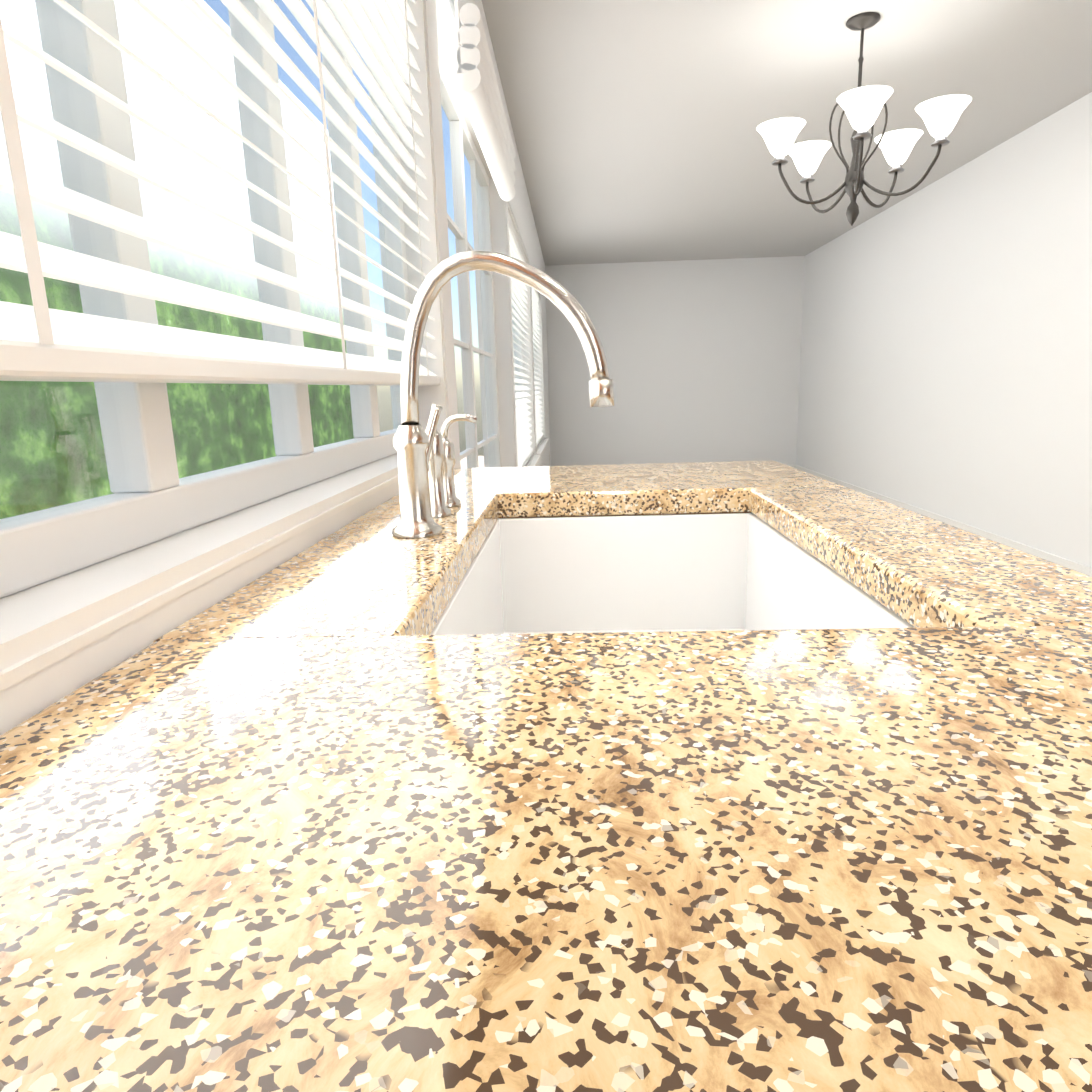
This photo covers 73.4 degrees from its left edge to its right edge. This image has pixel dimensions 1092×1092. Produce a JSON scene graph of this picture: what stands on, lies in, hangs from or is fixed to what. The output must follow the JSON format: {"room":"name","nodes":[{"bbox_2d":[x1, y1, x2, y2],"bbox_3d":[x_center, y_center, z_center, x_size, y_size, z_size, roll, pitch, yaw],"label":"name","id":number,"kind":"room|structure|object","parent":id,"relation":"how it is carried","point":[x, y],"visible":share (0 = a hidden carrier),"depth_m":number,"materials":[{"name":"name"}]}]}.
{"room":"kitchen","nodes":[
{"label":"kitchen","id":0,"kind":"room"},
{"bbox_2d":[0,0,550,735],"bbox_3d":[-0.296,-0.628,2.227,0.140,2.470,13.300,-1,12,2],"label":"wall","id":1,"kind":"structure","parent":0,"point":[32,694],"depth_m":0.91,"materials":[{"name":"white paint"}]},
{"bbox_2d":[0,0,548,690],"bbox_3d":[-0.209,-0.796,3.877,0.171,2.058,7.339,-1,12,2],"label":"window","id":2,"kind":"structure","parent":1,"relation":"in","point":[152,524],"depth_m":0.80,"materials":[{"name":"white paint"}]},
{"bbox_2d":[0,0,439,385],"bbox_3d":[-0.321,-0.680,0.937,0.056,0.925,1.492,-1,12,2],"label":"window blind","id":3,"kind":"object","parent":2,"relation":"attached to","point":[40,340],"visible":0.98,"depth_m":0.71,"materials":[{"name":"white paint"}]},
{"bbox_2d":[454,0,515,200],"bbox_3d":[-0.175,-1.466,2.554,0.096,0.366,1.640,-1,12,2],"label":"roman shade","id":4,"kind":"object","parent":2,"relation":"attached to","point":[477,83],"visible":1,"depth_m":1.94,"materials":[{"name":"white fabric"}]},
{"bbox_2d":[508,211,533,466],"bbox_3d":[-0.173,-1.205,4.622,0.056,1.375,1.722,-1,12,2],"label":"window blind","id":5,"kind":"object","parent":2,"relation":"attached to","point":[525,450],"visible":0.5,"depth_m":4.65,"materials":[{"name":"white paint"}]},
{"bbox_2d":[532,288,543,445],"bbox_3d":[-0.099,-1.616,6.526,0.056,1.375,1.702,-1,12,2],"label":"window blind","id":6,"kind":"object","parent":2,"relation":"attached to","point":[535,310],"visible":0.52,"depth_m":6.75,"materials":[{"name":"white paint"}]},
{"bbox_2d":[545,256,804,465],"bbox_3d":[1.506,-2.077,8.724,3.240,2.470,0.140,-1,12,2],"label":"wall","id":7,"kind":"structure","parent":0,"point":[703,358],"depth_m":8.63,"materials":[{"name":"white paint"}]},
{"bbox_2d":[482,0,1091,265],"bbox_3d":[1.214,-1.916,1.891,3.240,0.100,13.580,-1,12,2],"label":"ceiling","id":8,"kind":"structure","parent":0,"point":[635,124],"depth_m":3.69,"materials":[{"name":"grey paint"}]},
{"bbox_2d":[757,12,971,225],"bbox_3d":[1.239,-1.707,2.976,0.759,0.765,0.781,-1,12,2],"label":"chandelier","id":9,"kind":"object","parent":8,"relation":"hanging from","point":[862,107],"visible":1,"depth_m":2.94,"materials":[{"name":"white glass"}]},
{"bbox_2d":[796,92,1091,567],"bbox_3d":[2.800,-0.692,2.093,0.140,2.470,13.300,-1,12,2],"label":"wall","id":10,"kind":"structure","parent":0,"point":[946,357],"depth_m":4.86,"materials":[{"name":"white paint"}]},
{"bbox_2d":[795,465,1091,575],"bbox_3d":[2.869,-0.152,5.227,0.013,0.094,7.399,-1,12,2],"label":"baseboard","id":11,"kind":"structure","parent":10,"relation":"attached to","point":[1076,566],"depth_m":4.89,"materials":[{"name":"white paint"}]},
{"bbox_3d":[1.289,0.596,2.430,3.240,0.100,13.580,-1,12,2],"label":"floor","id":12,"kind":"structure","parent":0,"visible":0},
{"bbox_2d":[509,512,750,517],"bbox_3d":[0.106,0.462,0.909,0.728,0.866,0.991,-1,12,2],"label":"base cabinet","id":13,"kind":"object","parent":12,"relation":"on","point":[620,515],"depth_m":1.14,"materials":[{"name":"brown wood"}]},
{"bbox_2d":[0,460,1091,1091],"bbox_3d":[0.048,0.201,-0.507,0.746,0.234,4.335,-1,12,2],"label":"countertop","id":14,"kind":"structure","parent":13,"relation":"on","point":[328,814],"depth_m":0.28,"materials":[{"name":"stone"}]},
{"bbox_2d":[392,250,613,537],"bbox_3d":[-0.052,-0.197,0.955,0.270,0.321,0.270,-1,12,2],"label":"faucet","id":15,"kind":"object","parent":14,"relation":"on","point":[426,464],"visible":1,"depth_m":0.84,"materials":[{"name":"silver metal"}]},
{"bbox_2d":[430,513,913,634],"bbox_3d":[0.117,0.128,0.890,0.434,0.210,0.724,-1,12,2],"label":"sink","id":16,"kind":"object","parent":14,"relation":"in","point":[681,572],"visible":0.12,"depth_m":1.22,"materials":[{"name":"white ceramic"}]},
{"label":"outside","id":17,"kind":"structure","parent":0,"visible":0},
{"bbox_2d":[0,0,353,518],"bbox_3d":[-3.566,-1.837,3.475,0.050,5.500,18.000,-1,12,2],"label":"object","id":18,"kind":"structure","parent":17,"point":[52,409],"depth_m":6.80,"materials":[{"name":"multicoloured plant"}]},
{"bbox_2d":[460,456,483,467],"bbox_3d":[-1.876,0.397,3.892,3.199,0.100,18.000,-1,12,2],"label":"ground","id":19,"kind":"structure","parent":17,"point":[464,461],"depth_m":11.56,"materials":[{"name":"grey"}]}
]}

